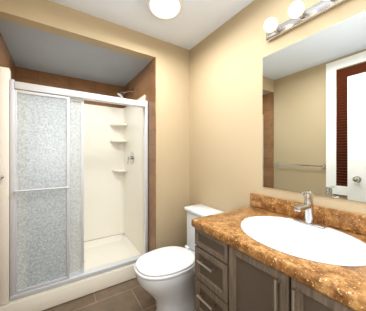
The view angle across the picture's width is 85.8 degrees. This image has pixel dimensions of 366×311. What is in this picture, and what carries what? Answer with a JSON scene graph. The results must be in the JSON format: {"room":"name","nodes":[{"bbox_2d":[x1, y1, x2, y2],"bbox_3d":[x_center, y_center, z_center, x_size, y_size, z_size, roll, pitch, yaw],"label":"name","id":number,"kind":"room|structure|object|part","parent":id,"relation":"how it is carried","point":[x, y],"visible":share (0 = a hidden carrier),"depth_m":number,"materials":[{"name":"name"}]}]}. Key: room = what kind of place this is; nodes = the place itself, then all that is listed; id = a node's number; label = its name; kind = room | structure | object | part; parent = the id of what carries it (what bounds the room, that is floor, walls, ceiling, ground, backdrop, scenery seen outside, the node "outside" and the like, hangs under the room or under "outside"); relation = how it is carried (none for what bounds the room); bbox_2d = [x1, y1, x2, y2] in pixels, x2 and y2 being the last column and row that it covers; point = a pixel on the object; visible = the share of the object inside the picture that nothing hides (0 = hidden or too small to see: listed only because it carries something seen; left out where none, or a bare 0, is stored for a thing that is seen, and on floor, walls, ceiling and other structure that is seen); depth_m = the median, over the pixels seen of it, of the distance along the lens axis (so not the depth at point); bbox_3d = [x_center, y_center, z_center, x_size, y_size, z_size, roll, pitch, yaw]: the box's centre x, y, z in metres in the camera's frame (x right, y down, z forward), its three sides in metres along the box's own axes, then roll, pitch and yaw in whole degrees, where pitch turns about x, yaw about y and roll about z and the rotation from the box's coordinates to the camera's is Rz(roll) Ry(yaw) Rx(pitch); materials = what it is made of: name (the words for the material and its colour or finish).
{"room":"bathroom","nodes":[
{"label":"bathroom","id":0,"kind":"room"},
{"bbox_2d":[0,19,150,86],"bbox_3d":[-1.078,-1.011,2.090,1.199,0.100,0.931,0,0,-33],"label":"ceiling","id":1,"kind":"structure","parent":0,"point":[36,49],"depth_m":1.95,"materials":[{"name":"grey paint"}]},
{"bbox_2d":[0,0,188,248],"bbox_3d":[-0.627,0.051,1.768,1.602,2.400,0.100,0,0,-33],"label":"wall","id":2,"kind":"structure","parent":0,"point":[172,131],"depth_m":1.98,"materials":[{"name":"paint"}]},
{"bbox_2d":[43,278,155,310],"bbox_3d":[-0.122,1.301,0.998,1.802,0.100,4.004,0,0,-33],"label":"floor","id":3,"kind":"structure","parent":0,"point":[131,295],"depth_m":1.68,"materials":[{"name":"tile"}]},
{"bbox_2d":[0,67,147,310],"bbox_3d":[-1.083,0.210,2.099,1.180,2.079,0.890,0,0,-33],"label":"shower","id":4,"kind":"object","parent":3,"relation":"on","point":[73,172],"visible":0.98,"depth_m":1.69,"materials":[{"name":"white plastic"}]},
{"bbox_3d":[-1.134,0.282,1.599,0.327,1.515,0.004,0,0,-33],"label":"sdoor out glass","id":5,"kind":"part","parent":4,"relation":"part of","materials":[{"name":"grey glass"}]},
{"bbox_3d":[-1.070,0.282,1.679,0.360,1.515,0.004,0,0,-33],"label":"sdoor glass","id":6,"kind":"part","parent":4,"relation":"part of","materials":[{"name":"grey glass"}]},
{"bbox_3d":[-0.851,-0.529,1.804,1.052,0.056,0.070,0,0,-33],"label":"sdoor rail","id":7,"kind":"part","parent":4,"relation":"part of","materials":[{"name":"white metal"}]},
{"bbox_2d":[110,139,127,142],"bbox_3d":[-0.864,-0.183,2.647,0.180,0.028,0.180,0,0,-33],"label":"shelf","id":8,"kind":"object","parent":4,"relation":"attached to","point":[111,140],"depth_m":2.65,"materials":[{"name":"white plastic"}]},
{"bbox_2d":[110,123,127,126],"bbox_3d":[-0.864,-0.403,2.647,0.180,0.028,0.180,0,0,-33],"label":"shelf","id":9,"kind":"object","parent":4,"relation":"attached to","point":[111,124],"depth_m":2.62,"materials":[{"name":"white plastic"}]},
{"bbox_2d":[112,169,126,171],"bbox_3d":[-0.860,0.217,2.667,0.150,0.028,0.150,0,0,-33],"label":"shelf","id":10,"kind":"object","parent":4,"relation":"attached to","point":[113,170],"depth_m":2.64,"materials":[{"name":"white plastic"}]},
{"bbox_3d":[-0.686,-0.779,2.443,0.128,0.018,0.018,-21,12,-31],"label":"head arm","id":11,"kind":"part","parent":4,"relation":"part of"},
{"bbox_3d":[-0.642,0.041,2.472,0.008,0.150,0.150,0,0,-33],"label":"valve plate","id":12,"kind":"part","parent":4,"relation":"part of","materials":[{"name":"silver metal"}]},
{"bbox_2d":[134,204,222,310],"bbox_3d":[-0.018,0.872,1.607,0.758,0.756,0.426,0,0,-33],"label":"toilet","id":13,"kind":"object","parent":3,"relation":"on","point":[165,276],"visible":0.71,"depth_m":1.46,"materials":[{"name":"white ceramic"}]},
{"bbox_3d":[-0.135,0.839,1.531,0.480,0.021,0.380,0,0,-33],"label":"seat","id":14,"kind":"part","parent":13,"relation":"part of","materials":[{"name":"white plastic"}]},
{"bbox_3d":[-0.133,0.816,1.532,0.465,0.022,0.370,0,0,-33],"label":"lid","id":15,"kind":"part","parent":13,"relation":"part of","materials":[{"name":"white plastic"}]},
{"bbox_3d":[-0.093,1.050,1.559,0.570,0.400,0.370,0,0,-33],"label":"bowl","id":16,"kind":"part","parent":13,"relation":"part of","materials":[{"name":"white ceramic"}]},
{"bbox_3d":[0.210,0.512,1.757,0.207,0.036,0.426,0,0,-33],"label":"tank lid","id":17,"kind":"part","parent":13,"relation":"part of","materials":[{"name":"white ceramic"}]},
{"bbox_2d":[191,191,365,310],"bbox_3d":[0.522,0.720,0.936,0.588,1.060,0.915,0,0,-33],"label":"bathroom vanity","id":18,"kind":"object","parent":3,"relation":"on","point":[254,258],"visible":1,"depth_m":0.91,"materials":[{"name":"brown wood"}]},
{"bbox_3d":[0.101,0.776,1.085,0.034,0.010,0.010,0,0,-33],"label":"drawer handle post","id":19,"kind":"part","parent":18,"relation":"part of","materials":[{"name":"silver metal"}]},
{"bbox_3d":[0.113,0.776,1.036,0.013,0.013,0.120,0,0,-33],"label":"drawer handle","id":20,"kind":"part","parent":18,"relation":"part of","materials":[{"name":"silver metal"}]},
{"bbox_3d":[0.113,0.586,1.036,0.013,0.013,0.120,0,0,-33],"label":"drawer handle","id":21,"kind":"part","parent":18,"relation":"part of","materials":[{"name":"silver metal"}]},
{"bbox_3d":[0.149,0.821,1.060,0.019,0.190,0.260,0,0,-33],"label":"drawer","id":22,"kind":"part","parent":18,"relation":"part of","materials":[{"name":"brown wood"}]},
{"bbox_3d":[0.149,0.626,1.060,0.019,0.180,0.260,0,0,-33],"label":"drawer","id":23,"kind":"part","parent":18,"relation":"part of","materials":[{"name":"brown wood"}]},
{"bbox_3d":[0.149,0.478,1.060,0.019,0.095,0.260,0,0,-33],"label":"drawer","id":24,"kind":"part","parent":18,"relation":"part of","materials":[{"name":"brown wood"}]},
{"bbox_3d":[0.153,0.776,1.005,0.034,0.010,0.010,0,0,-33],"label":"drawer handle post","id":25,"kind":"part","parent":18,"relation":"part of","materials":[{"name":"silver metal"}]},
{"bbox_3d":[0.153,0.586,1.005,0.034,0.010,0.010,0,0,-33],"label":"drawer handle post","id":26,"kind":"part","parent":18,"relation":"part of","materials":[{"name":"silver metal"}]},
{"bbox_3d":[0.304,0.783,0.823,0.019,0.705,0.285,0,0,-33],"label":"door","id":27,"kind":"part","parent":18,"relation":"part of","materials":[{"name":"brown wood"}]},
{"bbox_3d":[0.331,0.523,0.703,0.013,0.156,0.013,0,0,-33],"label":"door handle","id":28,"kind":"part","parent":18,"relation":"part of","materials":[{"name":"silver metal"}]},
{"bbox_3d":[0.345,0.457,0.712,0.034,0.010,0.010,0,0,-33],"label":"door handle post","id":29,"kind":"part","parent":18,"relation":"part of","materials":[{"name":"silver metal"}]},
{"bbox_3d":[0.366,0.523,0.649,0.013,0.156,0.013,0,0,-33],"label":"door handle","id":30,"kind":"part","parent":18,"relation":"part of","materials":[{"name":"silver metal"}]},
{"bbox_3d":[0.380,0.457,0.658,0.034,0.010,0.010,0,0,-33],"label":"door handle post","id":31,"kind":"part","parent":18,"relation":"part of","materials":[{"name":"silver metal"}]},
{"bbox_2d":[240,215,365,273],"bbox_3d":[0.533,0.432,0.929,0.430,0.134,0.550,0,0,-33],"label":"sink","id":32,"kind":"object","parent":18,"relation":"in","point":[322,248],"depth_m":0.92,"materials":[{"name":"white ceramic"}]},
{"bbox_2d":[293,191,327,228],"bbox_3d":[0.625,0.278,1.013,0.155,0.174,0.150,0,0,-33],"label":"faucet","id":33,"kind":"object","parent":18,"relation":"on","point":[308,206],"depth_m":1.02,"materials":[{"name":"silver metal"}]},
{"bbox_3d":[0.472,0.783,0.566,0.019,0.705,0.310,0,0,-33],"label":"door","id":34,"kind":"part","parent":18,"relation":"part of","materials":[{"name":"brown wood"}]},
{"bbox_2d":[49,0,253,49],"bbox_3d":[0.160,-1.199,0.567,1.802,0.100,2.973,0,0,-33],"label":"ceiling","id":35,"kind":"structure","parent":0,"point":[192,24],"depth_m":1.64,"materials":[{"name":"white paint"}]},
{"bbox_2d":[146,0,182,18],"bbox_3d":[-0.137,-1.119,1.488,0.280,0.104,0.280,0,0,-33],"label":"ceiling light","id":36,"kind":"object","parent":35,"relation":"attached to","point":[165,9],"visible":1,"depth_m":1.46,"materials":[{"name":"white glass"}]},
{"bbox_2d":[189,0,365,235],"bbox_3d":[0.872,0.051,1.032,0.100,2.400,2.973,0,0,-33],"label":"wall","id":37,"kind":"structure","parent":0,"point":[225,116],"depth_m":1.61,"materials":[{"name":"paint"}]},
{"bbox_2d":[264,0,346,41],"bbox_3d":[0.707,-0.815,1.060,0.145,0.082,0.640,0,0,-33],"label":"sconce","id":38,"kind":"object","parent":37,"relation":"attached to","point":[298,14],"visible":1,"depth_m":1.13,"materials":[{"name":"silver metal"}]},
{"bbox_3d":[0.551,-0.815,1.239,0.082,0.082,0.082,0,0,-33],"label":"bulb","id":39,"kind":"part","parent":38,"relation":"part of","materials":[{"name":"white glass"}]},
{"bbox_2d":[270,23,280,32],"bbox_3d":[0.598,-0.815,1.269,0.040,0.042,0.042,0,0,-33],"label":"socket","id":40,"kind":"object","parent":38,"relation":"attached to","point":[278,29],"depth_m":1.26,"materials":[{"name":"silver metal"}]},
{"bbox_3d":[0.637,-0.815,1.108,0.082,0.082,0.082,0,0,-33],"label":"bulb","id":41,"kind":"part","parent":38,"relation":"part of","materials":[{"name":"white glass"}]},
{"bbox_2d":[295,7,306,19],"bbox_3d":[0.683,-0.815,1.138,0.040,0.042,0.042,0,0,-33],"label":"socket","id":42,"kind":"object","parent":38,"relation":"attached to","point":[303,16],"depth_m":1.13,"materials":[{"name":"silver metal"}]},
{"bbox_2d":[263,10,365,201],"bbox_3d":[0.775,-0.231,1.082,0.006,0.913,0.761,0,0,-33],"label":"mirror","id":43,"kind":"object","parent":37,"relation":"attached to","point":[314,113],"visible":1,"depth_m":1.10,"materials":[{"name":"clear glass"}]},
{"bbox_3d":[-1.360,0.095,2.521,1.199,2.312,0.100,0,0,-33],"label":"wall","id":44,"kind":"structure","parent":0,"visible":0},
{"bbox_2d":[16,67,123,107],"bbox_3d":[-1.330,-0.705,2.475,1.182,0.511,0.008,0,0,-33],"label":"tile","id":45,"kind":"structure","parent":44,"relation":"attached to","point":[25,75],"depth_m":2.43,"materials":[{"name":"brown tile"}]},
{"bbox_3d":[-0.561,0.095,2.487,0.100,2.312,1.031,0,0,-33],"label":"wall","id":46,"kind":"structure","parent":0,"visible":0},
{"bbox_2d":[124,57,155,251],"bbox_3d":[-0.552,0.145,2.374,0.008,2.212,1.030,0,0,-33],"label":"tile","id":47,"kind":"structure","parent":46,"relation":"attached to","point":[142,82],"depth_m":2.04,"materials":[{"name":"brown tile"}]},
{"bbox_3d":[-0.834,0.051,0.532,0.100,2.400,4.004,0,0,-33],"label":"wall","id":48,"kind":"structure","parent":0,"visible":0},
{"bbox_2d":[0,31,15,80],"bbox_3d":[-1.548,0.145,1.722,0.008,2.212,1.030,0,0,-33],"label":"tile","id":49,"kind":"structure","parent":48,"relation":"attached to","point":[6,60],"depth_m":1.73,"materials":[{"name":"brown tile"}]}
]}

